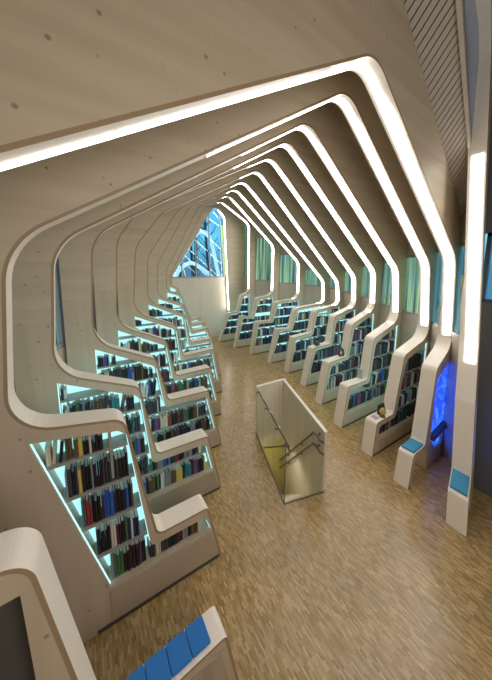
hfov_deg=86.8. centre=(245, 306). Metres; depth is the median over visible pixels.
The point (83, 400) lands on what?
book
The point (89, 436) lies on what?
book
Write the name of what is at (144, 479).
book
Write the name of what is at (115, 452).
book
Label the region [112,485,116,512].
book
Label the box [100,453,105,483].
book
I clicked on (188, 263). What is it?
arch
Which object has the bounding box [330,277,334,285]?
vertical blind
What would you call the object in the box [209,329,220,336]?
trim
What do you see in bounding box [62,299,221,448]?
bookcase
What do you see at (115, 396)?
book
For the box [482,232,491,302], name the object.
window
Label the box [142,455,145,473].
book
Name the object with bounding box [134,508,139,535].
book
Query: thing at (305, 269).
window
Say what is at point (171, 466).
book
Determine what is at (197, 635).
seat cushion
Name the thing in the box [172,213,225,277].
window
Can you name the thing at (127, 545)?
book
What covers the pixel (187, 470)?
book
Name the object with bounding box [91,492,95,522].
book
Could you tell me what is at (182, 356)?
light
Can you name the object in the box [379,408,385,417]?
ornament
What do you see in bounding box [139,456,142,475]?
book
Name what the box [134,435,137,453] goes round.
book
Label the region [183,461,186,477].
book
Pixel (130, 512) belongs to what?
book
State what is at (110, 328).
bookcase
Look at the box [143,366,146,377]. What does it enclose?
book
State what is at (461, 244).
window
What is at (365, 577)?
floor
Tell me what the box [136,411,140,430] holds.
book
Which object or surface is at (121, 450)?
book
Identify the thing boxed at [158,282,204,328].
bookcase
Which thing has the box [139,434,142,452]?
book
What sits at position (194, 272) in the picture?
bare tree
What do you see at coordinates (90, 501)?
book
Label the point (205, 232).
arch
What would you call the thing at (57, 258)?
window
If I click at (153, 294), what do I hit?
bookcase
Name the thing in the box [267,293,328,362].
bookcase
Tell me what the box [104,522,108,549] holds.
book
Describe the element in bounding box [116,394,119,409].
book
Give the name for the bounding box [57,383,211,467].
light
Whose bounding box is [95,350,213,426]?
light
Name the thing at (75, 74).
arch
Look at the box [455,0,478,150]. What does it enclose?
window
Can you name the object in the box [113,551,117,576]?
book
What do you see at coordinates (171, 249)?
arch
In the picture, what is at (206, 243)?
bare tree
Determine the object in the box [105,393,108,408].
book
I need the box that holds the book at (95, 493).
[94,492,98,521]
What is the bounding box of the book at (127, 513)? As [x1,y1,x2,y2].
[126,512,130,539]
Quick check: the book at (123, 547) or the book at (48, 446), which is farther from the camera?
the book at (123, 547)
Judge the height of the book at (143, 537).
0.220 m
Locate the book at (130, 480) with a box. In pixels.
[129,478,133,505]
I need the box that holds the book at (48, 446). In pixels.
[45,441,52,466]
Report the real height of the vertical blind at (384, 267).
1.060 m
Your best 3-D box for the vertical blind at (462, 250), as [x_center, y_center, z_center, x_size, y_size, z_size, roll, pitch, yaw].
[3.309,-0.232,3.989,0.078,1.350,0.616,2,8,15]
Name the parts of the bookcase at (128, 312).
shelf, lit panel, shelf, panel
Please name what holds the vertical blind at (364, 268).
attached to the wall at (482, 464)
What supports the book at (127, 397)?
on the bookcase at (39, 371)
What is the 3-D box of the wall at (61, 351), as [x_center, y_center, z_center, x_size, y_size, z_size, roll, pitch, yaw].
[-2.339,-0.652,4.277,0.992,6.500,13.446,-2,8,-14]
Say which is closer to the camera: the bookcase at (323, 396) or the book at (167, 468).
the book at (167, 468)
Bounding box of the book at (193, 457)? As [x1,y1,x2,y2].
[193,457,196,473]
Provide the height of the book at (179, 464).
0.170 m
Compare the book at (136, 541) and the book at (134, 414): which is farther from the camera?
the book at (134, 414)
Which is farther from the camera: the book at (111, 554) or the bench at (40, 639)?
the book at (111, 554)
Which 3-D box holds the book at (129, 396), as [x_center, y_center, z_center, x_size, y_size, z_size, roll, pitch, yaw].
[-1.390,1.141,3.121,0.027,0.150,0.130,-5,9,-32]
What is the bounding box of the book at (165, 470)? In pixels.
[164,468,167,486]
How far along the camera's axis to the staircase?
5.48 m
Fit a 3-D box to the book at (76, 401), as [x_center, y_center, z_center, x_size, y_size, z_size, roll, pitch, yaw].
[-1.843,1.140,2.841,0.027,0.230,0.130,-5,9,-32]
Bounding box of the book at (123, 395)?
[120,394,125,411]
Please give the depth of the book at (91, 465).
2.18 m
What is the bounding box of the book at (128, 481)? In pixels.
[126,479,130,506]
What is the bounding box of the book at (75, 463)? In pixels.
[74,462,78,494]
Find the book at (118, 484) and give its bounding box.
[116,483,121,510]
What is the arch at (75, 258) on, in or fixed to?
on the bookcase at (323, 396)
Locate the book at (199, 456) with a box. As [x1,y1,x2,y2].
[198,455,201,470]
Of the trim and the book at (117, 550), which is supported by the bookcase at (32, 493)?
the book at (117, 550)
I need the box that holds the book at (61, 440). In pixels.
[59,439,63,462]
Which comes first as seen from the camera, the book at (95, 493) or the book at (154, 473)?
the book at (95, 493)
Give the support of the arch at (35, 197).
on the bookcase at (373, 443)
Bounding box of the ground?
[56,291,459,343]
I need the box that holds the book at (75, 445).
[73,437,78,457]
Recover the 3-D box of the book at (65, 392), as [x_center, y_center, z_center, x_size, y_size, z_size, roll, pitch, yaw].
[-1.924,0.912,2.770,0.027,0.100,0.145,-5,9,-32]
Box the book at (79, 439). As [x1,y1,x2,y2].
[77,436,82,455]
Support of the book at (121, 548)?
on the bookcase at (32, 493)
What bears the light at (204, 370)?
attached to the bookcase at (110, 328)
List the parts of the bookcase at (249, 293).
panel, lit panel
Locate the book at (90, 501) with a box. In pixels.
[89,494,92,524]
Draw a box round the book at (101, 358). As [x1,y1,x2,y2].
[99,355,102,366]
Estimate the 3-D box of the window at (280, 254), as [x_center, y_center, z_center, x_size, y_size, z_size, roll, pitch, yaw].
[1.958,-1.638,11.296,1.186,1.300,0.104,5,9,32]
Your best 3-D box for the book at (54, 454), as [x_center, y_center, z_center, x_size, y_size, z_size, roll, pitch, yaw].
[-1.525,1.135,2.075,0.042,0.172,0.145,-5,9,-32]
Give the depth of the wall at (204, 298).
12.38 m
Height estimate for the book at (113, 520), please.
0.200 m
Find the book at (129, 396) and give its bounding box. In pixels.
[128,394,132,409]
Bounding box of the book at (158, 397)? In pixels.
[156,396,160,410]
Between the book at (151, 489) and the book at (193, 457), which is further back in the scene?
the book at (193, 457)
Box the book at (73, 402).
[72,401,75,411]
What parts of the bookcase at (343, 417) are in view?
panel, shelf, shelf, shelf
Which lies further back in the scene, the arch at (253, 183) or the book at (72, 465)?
the arch at (253, 183)
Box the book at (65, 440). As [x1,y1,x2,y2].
[64,439,68,459]
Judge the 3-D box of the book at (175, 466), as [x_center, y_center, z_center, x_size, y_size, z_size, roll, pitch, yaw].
[-0.959,2.275,3.565,0.027,0.180,0.130,-5,9,-32]
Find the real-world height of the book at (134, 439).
0.200 m
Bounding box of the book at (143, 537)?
[142,536,145,560]
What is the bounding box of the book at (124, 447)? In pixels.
[123,446,128,475]
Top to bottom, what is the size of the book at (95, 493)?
0.200 m
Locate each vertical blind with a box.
[55,305,58,344]
[221,225,225,274]
[245,223,247,277]
[256,238,271,279]
[280,255,296,282]
[305,270,320,285]
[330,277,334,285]
[345,271,350,291]
[361,267,369,296]
[381,263,390,304]
[404,257,419,313]
[432,253,441,323]
[453,246,464,333]
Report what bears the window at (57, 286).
in the wall at (61, 351)
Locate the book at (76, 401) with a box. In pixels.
[75,400,78,411]
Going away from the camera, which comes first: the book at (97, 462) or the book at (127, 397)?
the book at (97, 462)
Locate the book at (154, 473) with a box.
[154,473,156,490]
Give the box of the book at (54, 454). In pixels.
[52,440,56,464]
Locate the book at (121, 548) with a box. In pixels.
[119,547,124,573]
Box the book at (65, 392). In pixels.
[63,385,67,399]
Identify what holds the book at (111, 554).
on the bookcase at (32, 493)
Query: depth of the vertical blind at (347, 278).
8.87 m
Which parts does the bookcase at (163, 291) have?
lit panel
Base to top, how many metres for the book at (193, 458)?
0.210 m
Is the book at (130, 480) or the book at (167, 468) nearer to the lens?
the book at (130, 480)
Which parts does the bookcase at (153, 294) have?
lit panel, shelf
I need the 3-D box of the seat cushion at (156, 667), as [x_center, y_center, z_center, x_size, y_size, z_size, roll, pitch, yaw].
[-0.588,2.424,1.729,0.141,0.029,0.179,-5,9,-32]
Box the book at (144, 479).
[143,477,146,492]
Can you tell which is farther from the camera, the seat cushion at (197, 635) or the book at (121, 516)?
the book at (121, 516)
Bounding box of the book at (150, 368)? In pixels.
[148,366,152,376]
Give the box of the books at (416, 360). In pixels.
[63,296,422,552]
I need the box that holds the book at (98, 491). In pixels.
[96,490,101,520]
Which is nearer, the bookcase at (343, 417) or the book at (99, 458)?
the book at (99, 458)
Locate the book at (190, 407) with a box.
[188,405,191,418]
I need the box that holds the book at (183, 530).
[182,529,184,539]
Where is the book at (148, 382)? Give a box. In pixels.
[147,380,150,395]
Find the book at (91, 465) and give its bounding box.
[90,458,93,488]
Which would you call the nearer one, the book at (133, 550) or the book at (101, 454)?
the book at (101, 454)
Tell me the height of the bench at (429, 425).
2.615 m
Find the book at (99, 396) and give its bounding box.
[98,395,102,408]
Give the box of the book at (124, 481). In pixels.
[123,480,128,507]
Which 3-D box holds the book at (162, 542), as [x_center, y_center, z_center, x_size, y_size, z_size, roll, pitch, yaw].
[-0.874,2.376,2.668,0.033,0.150,0.160,-5,9,-32]
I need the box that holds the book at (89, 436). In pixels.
[88,435,91,453]
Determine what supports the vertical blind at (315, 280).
attached to the window at (305, 269)
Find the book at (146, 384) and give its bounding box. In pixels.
[145,382,148,396]
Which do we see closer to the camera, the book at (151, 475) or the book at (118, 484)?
the book at (118, 484)
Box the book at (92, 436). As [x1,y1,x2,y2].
[91,435,94,451]
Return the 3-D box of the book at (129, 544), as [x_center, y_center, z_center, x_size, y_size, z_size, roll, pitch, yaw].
[-1.115,2.349,2.497,0.016,0.250,0.130,-5,9,-32]
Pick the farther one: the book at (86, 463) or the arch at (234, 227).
the arch at (234, 227)
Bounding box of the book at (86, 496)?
[85,494,90,525]
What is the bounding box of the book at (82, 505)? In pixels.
[81,497,84,527]
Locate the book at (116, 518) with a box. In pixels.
[115,517,119,544]
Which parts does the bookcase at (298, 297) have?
panel, lit panel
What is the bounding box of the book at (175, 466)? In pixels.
[174,465,178,481]
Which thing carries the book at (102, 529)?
on the bookcase at (32, 493)
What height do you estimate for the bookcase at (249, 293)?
3.573 m
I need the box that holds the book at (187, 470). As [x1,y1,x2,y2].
[186,460,188,476]
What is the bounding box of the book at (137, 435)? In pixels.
[136,434,140,453]
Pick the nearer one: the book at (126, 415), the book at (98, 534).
the book at (98, 534)
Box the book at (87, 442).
[86,436,88,453]
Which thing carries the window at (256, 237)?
in the wall at (482, 464)
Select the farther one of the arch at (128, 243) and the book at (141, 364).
the arch at (128, 243)
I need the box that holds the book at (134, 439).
[133,435,136,454]
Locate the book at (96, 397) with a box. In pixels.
[95,396,99,409]
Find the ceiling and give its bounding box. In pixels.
[349,0,467,245]
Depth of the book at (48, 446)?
2.00 m
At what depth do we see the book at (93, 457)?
2.19 m
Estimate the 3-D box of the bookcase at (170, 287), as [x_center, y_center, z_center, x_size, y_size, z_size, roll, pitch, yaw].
[-2.515,0.303,10.742,1.867,2.821,0.224,-5,9,-32]
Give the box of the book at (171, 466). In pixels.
[171,466,174,482]
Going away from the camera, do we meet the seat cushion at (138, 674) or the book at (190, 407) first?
the seat cushion at (138, 674)
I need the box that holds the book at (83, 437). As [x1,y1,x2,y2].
[82,436,86,454]
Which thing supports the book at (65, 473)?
on the bookcase at (32, 493)
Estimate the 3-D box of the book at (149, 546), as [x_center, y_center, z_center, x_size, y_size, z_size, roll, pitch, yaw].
[-0.966,2.400,2.601,0.023,0.120,0.130,-5,9,-32]
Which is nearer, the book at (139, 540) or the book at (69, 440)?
the book at (69, 440)
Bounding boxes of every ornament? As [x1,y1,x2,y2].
[338,348,343,356]
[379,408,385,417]
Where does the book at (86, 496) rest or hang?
on the bookcase at (32, 493)
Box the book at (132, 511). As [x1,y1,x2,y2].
[131,509,136,536]
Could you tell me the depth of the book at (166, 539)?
2.62 m
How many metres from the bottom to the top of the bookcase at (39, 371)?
2.713 m
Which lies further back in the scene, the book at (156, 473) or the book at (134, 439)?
the book at (156, 473)
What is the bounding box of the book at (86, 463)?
[85,458,89,489]
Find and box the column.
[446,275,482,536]
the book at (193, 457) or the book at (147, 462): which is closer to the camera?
the book at (147, 462)
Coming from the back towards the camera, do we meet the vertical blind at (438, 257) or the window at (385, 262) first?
the window at (385, 262)
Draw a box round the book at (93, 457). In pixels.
[92,455,97,487]
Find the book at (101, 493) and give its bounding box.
[100,489,104,518]
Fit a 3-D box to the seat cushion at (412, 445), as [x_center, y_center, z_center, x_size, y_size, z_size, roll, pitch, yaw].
[2.581,2.152,4.031,0.352,0.047,0.182,-6,10,-36]
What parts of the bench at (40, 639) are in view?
panel, panel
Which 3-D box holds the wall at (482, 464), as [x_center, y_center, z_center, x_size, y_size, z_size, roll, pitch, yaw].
[3.088,-0.986,7.377,2.359,6.300,13.010,-3,8,-19]
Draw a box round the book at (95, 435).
[94,434,98,450]
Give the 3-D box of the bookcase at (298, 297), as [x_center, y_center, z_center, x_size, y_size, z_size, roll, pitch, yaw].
[1.295,0.399,10.501,2.650,2.695,0.222,-5,9,-32]
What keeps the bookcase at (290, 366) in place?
on the floor
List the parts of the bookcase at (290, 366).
panel, shelf, lit panel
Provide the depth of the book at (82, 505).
2.18 m
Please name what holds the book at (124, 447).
on the bookcase at (32, 493)
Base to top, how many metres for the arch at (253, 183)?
4.723 m
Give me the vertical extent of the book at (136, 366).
0.210 m
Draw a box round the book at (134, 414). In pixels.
[133,412,137,431]
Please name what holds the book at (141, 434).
on the bookcase at (39, 371)
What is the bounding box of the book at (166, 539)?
[164,538,167,549]
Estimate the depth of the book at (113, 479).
2.27 m
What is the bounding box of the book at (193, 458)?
[193,458,194,473]
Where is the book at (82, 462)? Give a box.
[80,459,86,491]
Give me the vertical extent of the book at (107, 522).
0.230 m
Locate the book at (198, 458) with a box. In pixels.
[196,456,199,471]
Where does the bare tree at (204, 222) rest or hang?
on the ground
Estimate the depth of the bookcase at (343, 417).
5.66 m
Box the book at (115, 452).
[113,450,119,479]
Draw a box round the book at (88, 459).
[87,457,91,488]
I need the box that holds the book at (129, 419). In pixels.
[128,414,130,433]
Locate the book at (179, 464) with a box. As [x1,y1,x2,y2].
[178,463,182,479]
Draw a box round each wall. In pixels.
[14,284,117,392]
[172,225,270,330]
[244,102,491,497]
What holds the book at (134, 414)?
on the bookcase at (39, 371)
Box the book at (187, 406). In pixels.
[186,405,189,419]
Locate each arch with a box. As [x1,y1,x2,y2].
[0,0,461,335]
[0,70,439,356]
[12,102,407,323]
[58,130,383,311]
[93,147,362,307]
[117,161,345,304]
[135,174,330,303]
[148,184,305,298]
[158,191,279,289]
[166,197,255,288]
[170,203,244,311]
[173,230,220,275]
[173,261,212,276]
[464,0,491,363]
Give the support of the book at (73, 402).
on the bookcase at (39, 371)
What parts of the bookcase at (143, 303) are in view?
shelf, lit panel, shelf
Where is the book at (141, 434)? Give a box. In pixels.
[140,433,144,451]
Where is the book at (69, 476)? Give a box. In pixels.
[67,464,72,496]
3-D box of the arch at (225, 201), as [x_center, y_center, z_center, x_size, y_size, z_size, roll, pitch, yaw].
[-1.438,-2.881,10.970,4.378,4.748,0.178,-5,9,-32]
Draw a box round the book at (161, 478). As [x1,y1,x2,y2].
[159,471,162,488]
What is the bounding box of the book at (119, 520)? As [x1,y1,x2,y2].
[118,516,121,543]
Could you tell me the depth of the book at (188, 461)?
3.60 m
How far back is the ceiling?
2.74 m
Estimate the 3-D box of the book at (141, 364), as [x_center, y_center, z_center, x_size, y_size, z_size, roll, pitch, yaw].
[-1.611,0.986,4.003,0.033,0.210,0.160,-5,9,-32]
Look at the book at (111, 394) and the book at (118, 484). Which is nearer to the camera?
the book at (118, 484)
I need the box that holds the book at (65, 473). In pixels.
[64,465,68,498]
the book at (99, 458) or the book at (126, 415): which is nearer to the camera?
the book at (99, 458)
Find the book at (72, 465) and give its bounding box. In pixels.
[71,463,75,495]
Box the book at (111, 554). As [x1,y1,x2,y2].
[110,552,114,578]
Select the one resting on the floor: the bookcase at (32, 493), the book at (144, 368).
the bookcase at (32, 493)
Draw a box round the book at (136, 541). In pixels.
[135,539,139,565]
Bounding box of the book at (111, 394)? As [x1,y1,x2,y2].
[110,393,114,407]
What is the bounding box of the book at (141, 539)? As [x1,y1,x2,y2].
[140,537,143,561]
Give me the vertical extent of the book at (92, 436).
0.110 m
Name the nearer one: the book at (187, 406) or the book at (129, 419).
the book at (129, 419)
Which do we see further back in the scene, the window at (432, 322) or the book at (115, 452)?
the window at (432, 322)
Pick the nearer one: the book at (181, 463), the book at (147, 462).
the book at (147, 462)
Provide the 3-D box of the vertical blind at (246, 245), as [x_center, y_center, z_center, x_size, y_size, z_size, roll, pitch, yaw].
[0.166,-2.815,12.558,0.069,2.820,0.770,-5,10,-33]
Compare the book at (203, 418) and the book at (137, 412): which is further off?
the book at (203, 418)
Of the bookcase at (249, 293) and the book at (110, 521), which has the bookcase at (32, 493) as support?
the book at (110, 521)
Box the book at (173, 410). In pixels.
[171,409,175,423]
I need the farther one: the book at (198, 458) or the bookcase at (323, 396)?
the bookcase at (323, 396)
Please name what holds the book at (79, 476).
on the bookcase at (32, 493)
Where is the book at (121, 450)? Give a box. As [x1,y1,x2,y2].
[120,449,125,476]
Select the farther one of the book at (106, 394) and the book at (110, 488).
the book at (106, 394)
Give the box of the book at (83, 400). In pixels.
[82,398,84,410]
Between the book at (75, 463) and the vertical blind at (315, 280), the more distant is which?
the vertical blind at (315, 280)
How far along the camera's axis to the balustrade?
4.76 m
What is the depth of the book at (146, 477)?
3.31 m
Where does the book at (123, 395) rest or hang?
on the bookcase at (39, 371)
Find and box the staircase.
[262,438,314,502]
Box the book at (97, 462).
[96,455,99,485]
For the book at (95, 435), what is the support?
on the bookcase at (32, 493)
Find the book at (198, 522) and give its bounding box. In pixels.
[197,521,200,531]
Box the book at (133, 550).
[131,541,136,567]
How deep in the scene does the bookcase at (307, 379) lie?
7.56 m
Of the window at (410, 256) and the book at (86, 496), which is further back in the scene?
the window at (410, 256)
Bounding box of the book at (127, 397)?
[125,394,128,410]
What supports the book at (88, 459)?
on the bookcase at (32, 493)
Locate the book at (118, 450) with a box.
[116,449,122,477]
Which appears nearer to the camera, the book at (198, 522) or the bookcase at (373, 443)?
the book at (198, 522)
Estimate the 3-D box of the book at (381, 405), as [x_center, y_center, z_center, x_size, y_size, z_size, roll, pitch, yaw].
[2.471,1.862,4.734,0.190,0.170,0.064,-5,9,-32]
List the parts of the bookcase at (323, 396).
panel, shelf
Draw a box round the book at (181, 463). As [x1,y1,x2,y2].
[180,462,183,478]
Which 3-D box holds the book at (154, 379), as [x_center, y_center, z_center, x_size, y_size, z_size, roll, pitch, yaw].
[-1.456,1.261,4.128,0.054,0.231,0.130,-5,9,-32]
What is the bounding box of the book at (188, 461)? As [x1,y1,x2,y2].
[187,459,190,475]
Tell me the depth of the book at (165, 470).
3.43 m
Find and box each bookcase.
[0,350,220,643]
[12,318,220,513]
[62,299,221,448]
[94,290,221,415]
[117,285,222,392]
[134,283,220,375]
[148,283,210,339]
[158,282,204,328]
[167,280,200,322]
[218,262,254,341]
[233,273,278,347]
[249,282,304,354]
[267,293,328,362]
[284,294,343,372]
[300,293,361,386]
[315,292,381,404]
[333,297,404,427]
[361,303,435,456]
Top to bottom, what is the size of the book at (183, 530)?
0.120 m
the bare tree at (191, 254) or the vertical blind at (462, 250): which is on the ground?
the bare tree at (191, 254)
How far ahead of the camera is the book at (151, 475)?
3.34 m
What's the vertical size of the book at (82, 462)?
0.240 m
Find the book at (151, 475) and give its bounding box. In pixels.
[150,474,154,492]
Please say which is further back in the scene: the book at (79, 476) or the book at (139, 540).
the book at (139, 540)
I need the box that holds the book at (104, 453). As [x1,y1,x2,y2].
[103,452,108,482]
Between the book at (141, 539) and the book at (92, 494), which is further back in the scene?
the book at (141, 539)
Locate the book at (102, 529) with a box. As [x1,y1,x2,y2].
[100,523,105,551]
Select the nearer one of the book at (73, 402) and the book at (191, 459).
the book at (73, 402)
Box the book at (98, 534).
[95,525,101,554]
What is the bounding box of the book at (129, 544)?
[128,543,132,568]
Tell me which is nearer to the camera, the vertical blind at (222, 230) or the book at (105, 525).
the book at (105, 525)
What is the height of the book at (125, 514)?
0.240 m
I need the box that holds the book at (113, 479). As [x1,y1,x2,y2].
[109,450,115,480]
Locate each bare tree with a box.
[184,224,203,276]
[188,234,199,275]
[197,220,217,275]
[198,222,215,275]
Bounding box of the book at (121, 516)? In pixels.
[120,514,125,541]
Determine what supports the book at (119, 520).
on the bookcase at (32, 493)
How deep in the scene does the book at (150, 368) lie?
4.03 m
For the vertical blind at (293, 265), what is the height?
1.200 m
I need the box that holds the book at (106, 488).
[104,487,109,515]
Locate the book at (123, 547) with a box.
[122,546,127,571]
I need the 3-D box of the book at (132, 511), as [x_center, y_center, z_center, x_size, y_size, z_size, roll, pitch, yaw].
[-1.075,2.053,2.484,0.023,0.190,0.145,-5,9,-32]
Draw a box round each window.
[55,261,64,349]
[57,258,94,344]
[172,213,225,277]
[255,237,270,280]
[279,254,295,283]
[305,269,320,286]
[380,261,389,306]
[403,255,417,315]
[431,249,439,326]
[452,243,464,337]
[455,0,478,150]
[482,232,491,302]
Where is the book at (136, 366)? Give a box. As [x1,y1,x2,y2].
[134,364,138,379]
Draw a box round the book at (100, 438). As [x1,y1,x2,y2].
[98,433,102,449]
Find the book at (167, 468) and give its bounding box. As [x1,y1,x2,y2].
[167,468,169,485]
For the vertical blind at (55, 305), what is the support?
attached to the window at (57, 286)
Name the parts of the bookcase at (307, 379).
panel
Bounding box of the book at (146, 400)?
[145,399,149,414]
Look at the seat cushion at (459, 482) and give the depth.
3.34 m
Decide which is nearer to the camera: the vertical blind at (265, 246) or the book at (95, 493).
the book at (95, 493)
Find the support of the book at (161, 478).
in the bookcase at (39, 371)
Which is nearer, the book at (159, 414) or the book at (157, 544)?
the book at (157, 544)
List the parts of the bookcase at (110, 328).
shelf, shelf, lit panel, panel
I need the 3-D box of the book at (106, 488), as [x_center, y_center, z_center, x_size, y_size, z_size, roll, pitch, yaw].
[-1.251,1.715,2.341,0.027,0.250,0.160,-5,9,-32]
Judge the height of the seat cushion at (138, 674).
0.029 m
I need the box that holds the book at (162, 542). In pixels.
[161,540,164,551]
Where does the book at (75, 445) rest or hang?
on the bookcase at (32, 493)
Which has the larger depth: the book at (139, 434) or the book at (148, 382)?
the book at (148, 382)
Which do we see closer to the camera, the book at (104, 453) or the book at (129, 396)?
the book at (104, 453)
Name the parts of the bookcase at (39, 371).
shelf, shelf, lit panel, shelf, shelf, shelf, panel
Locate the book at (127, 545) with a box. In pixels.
[125,544,130,570]
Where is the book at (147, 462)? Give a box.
[145,454,148,472]
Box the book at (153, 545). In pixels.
[151,543,155,556]
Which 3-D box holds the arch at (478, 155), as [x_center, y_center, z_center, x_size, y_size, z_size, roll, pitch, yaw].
[1.533,-1.522,1.920,4.410,4.921,0.385,-8,11,-44]
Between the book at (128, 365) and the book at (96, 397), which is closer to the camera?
the book at (96, 397)
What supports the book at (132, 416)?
on the bookcase at (39, 371)
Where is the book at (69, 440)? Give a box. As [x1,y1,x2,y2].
[67,438,72,458]
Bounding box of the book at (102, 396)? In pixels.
[101,394,105,408]
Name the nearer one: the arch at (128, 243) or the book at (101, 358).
the book at (101, 358)
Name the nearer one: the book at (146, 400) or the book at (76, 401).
the book at (76, 401)
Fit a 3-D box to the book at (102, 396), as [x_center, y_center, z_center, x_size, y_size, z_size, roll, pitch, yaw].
[-1.624,1.131,2.973,0.033,0.210,0.130,-5,9,-32]
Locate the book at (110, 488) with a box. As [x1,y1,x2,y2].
[108,485,114,515]
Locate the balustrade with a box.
[255,378,327,504]
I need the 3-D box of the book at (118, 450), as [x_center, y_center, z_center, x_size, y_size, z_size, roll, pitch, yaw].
[-1.140,1.416,2.350,0.027,0.190,0.145,-5,9,-32]
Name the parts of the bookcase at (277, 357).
panel, lit panel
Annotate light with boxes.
[30,435,209,583]
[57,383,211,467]
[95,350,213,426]
[118,331,215,399]
[135,317,216,376]
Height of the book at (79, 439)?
0.150 m
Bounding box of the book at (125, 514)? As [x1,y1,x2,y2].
[123,513,128,540]
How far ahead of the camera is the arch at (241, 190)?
8.85 m
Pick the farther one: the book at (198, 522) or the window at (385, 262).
the window at (385, 262)
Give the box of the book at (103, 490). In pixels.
[102,488,106,517]
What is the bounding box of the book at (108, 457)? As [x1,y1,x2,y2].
[107,452,111,481]
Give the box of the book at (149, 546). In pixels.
[147,536,151,557]
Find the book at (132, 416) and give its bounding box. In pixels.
[130,413,133,432]
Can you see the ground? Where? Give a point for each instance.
(348, 291)
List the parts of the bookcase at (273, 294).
panel, lit panel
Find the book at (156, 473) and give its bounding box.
[155,472,159,489]
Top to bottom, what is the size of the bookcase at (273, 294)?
3.064 m
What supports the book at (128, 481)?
on the bookcase at (32, 493)
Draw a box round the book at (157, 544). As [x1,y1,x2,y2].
[155,543,158,553]
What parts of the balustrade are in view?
panel, handrail, handrail, edge rail, handrail, handrail, panel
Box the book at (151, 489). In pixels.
[149,475,152,492]
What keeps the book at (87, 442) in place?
on the bookcase at (32, 493)
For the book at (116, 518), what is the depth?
2.36 m
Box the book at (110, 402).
[108,395,111,407]
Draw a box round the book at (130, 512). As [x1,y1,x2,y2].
[129,511,133,537]
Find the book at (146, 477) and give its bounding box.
[145,476,148,494]
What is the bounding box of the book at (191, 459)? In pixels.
[189,458,192,474]
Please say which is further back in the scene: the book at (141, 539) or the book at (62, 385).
the book at (62, 385)
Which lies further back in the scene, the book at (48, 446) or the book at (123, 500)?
the book at (123, 500)
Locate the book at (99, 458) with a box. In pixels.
[98,454,102,485]
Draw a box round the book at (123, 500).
[119,481,125,509]
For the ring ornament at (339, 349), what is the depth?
6.53 m
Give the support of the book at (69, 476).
on the bookcase at (32, 493)
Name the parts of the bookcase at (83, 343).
shelf, shelf, shelf, lit panel, shelf, shelf, panel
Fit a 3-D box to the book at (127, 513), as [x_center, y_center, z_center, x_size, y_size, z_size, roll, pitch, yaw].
[-1.115,2.041,2.462,0.023,0.220,0.160,-5,9,-32]
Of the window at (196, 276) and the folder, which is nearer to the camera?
the folder
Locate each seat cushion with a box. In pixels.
[124,665,145,679]
[144,647,170,679]
[165,630,191,677]
[185,615,210,658]
[402,438,422,452]
[450,468,469,496]
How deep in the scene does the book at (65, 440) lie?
2.06 m
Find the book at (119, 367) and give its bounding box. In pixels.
[118,366,121,377]
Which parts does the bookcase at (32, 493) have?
shelf, lit panel, shelf, shelf, shelf, panel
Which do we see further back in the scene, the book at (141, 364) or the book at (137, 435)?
the book at (141, 364)
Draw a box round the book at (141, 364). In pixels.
[140,363,143,378]
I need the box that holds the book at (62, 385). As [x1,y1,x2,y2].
[60,384,63,399]
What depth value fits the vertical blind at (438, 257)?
4.86 m
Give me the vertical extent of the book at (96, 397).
0.200 m
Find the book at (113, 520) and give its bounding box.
[112,518,116,545]
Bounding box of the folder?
[357,368,362,378]
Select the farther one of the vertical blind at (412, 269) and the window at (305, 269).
the window at (305, 269)
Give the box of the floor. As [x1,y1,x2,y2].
[83,336,491,679]
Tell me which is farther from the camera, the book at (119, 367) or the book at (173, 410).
the book at (173, 410)
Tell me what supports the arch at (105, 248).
on the bookcase at (307, 379)
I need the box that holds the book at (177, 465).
[176,464,179,480]
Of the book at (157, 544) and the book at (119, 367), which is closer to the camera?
the book at (157, 544)
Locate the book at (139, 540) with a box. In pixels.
[138,538,141,563]
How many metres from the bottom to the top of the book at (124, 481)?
0.200 m
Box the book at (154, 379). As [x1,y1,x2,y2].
[153,378,156,394]
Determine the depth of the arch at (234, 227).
12.49 m
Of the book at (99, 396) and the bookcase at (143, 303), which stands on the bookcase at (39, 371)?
the book at (99, 396)
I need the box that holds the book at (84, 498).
[83,496,87,525]
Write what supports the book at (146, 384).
on the bookcase at (83, 343)
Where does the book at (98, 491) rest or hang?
on the bookcase at (32, 493)
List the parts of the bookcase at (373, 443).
panel, shelf, shelf, shelf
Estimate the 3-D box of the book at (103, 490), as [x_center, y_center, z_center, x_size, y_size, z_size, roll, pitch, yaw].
[-1.263,1.733,2.318,0.016,0.220,0.145,-5,9,-32]
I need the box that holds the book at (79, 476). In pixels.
[77,461,82,493]
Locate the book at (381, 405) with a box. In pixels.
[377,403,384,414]
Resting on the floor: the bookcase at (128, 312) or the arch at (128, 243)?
the bookcase at (128, 312)
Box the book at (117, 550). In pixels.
[116,549,120,575]
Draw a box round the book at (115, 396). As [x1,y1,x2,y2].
[114,394,117,408]
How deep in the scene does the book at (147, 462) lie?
3.28 m
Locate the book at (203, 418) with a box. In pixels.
[202,417,205,430]
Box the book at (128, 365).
[127,364,130,378]
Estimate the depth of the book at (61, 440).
2.04 m
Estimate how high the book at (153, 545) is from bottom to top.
0.130 m
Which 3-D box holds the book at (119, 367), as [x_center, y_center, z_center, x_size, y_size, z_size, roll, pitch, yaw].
[-1.861,0.999,3.840,0.033,0.230,0.145,-5,9,-32]
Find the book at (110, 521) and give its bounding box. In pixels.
[109,519,114,547]
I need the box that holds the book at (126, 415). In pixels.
[125,413,128,430]
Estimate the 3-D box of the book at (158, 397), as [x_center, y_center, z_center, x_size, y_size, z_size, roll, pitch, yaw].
[-1.421,1.553,4.212,0.033,0.230,0.160,-5,9,-32]
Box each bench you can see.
[0,527,238,679]
[393,306,455,488]
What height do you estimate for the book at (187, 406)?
0.200 m
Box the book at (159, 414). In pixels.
[158,413,161,428]
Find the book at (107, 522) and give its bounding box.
[106,521,111,548]
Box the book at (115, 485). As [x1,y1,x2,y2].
[114,484,118,512]

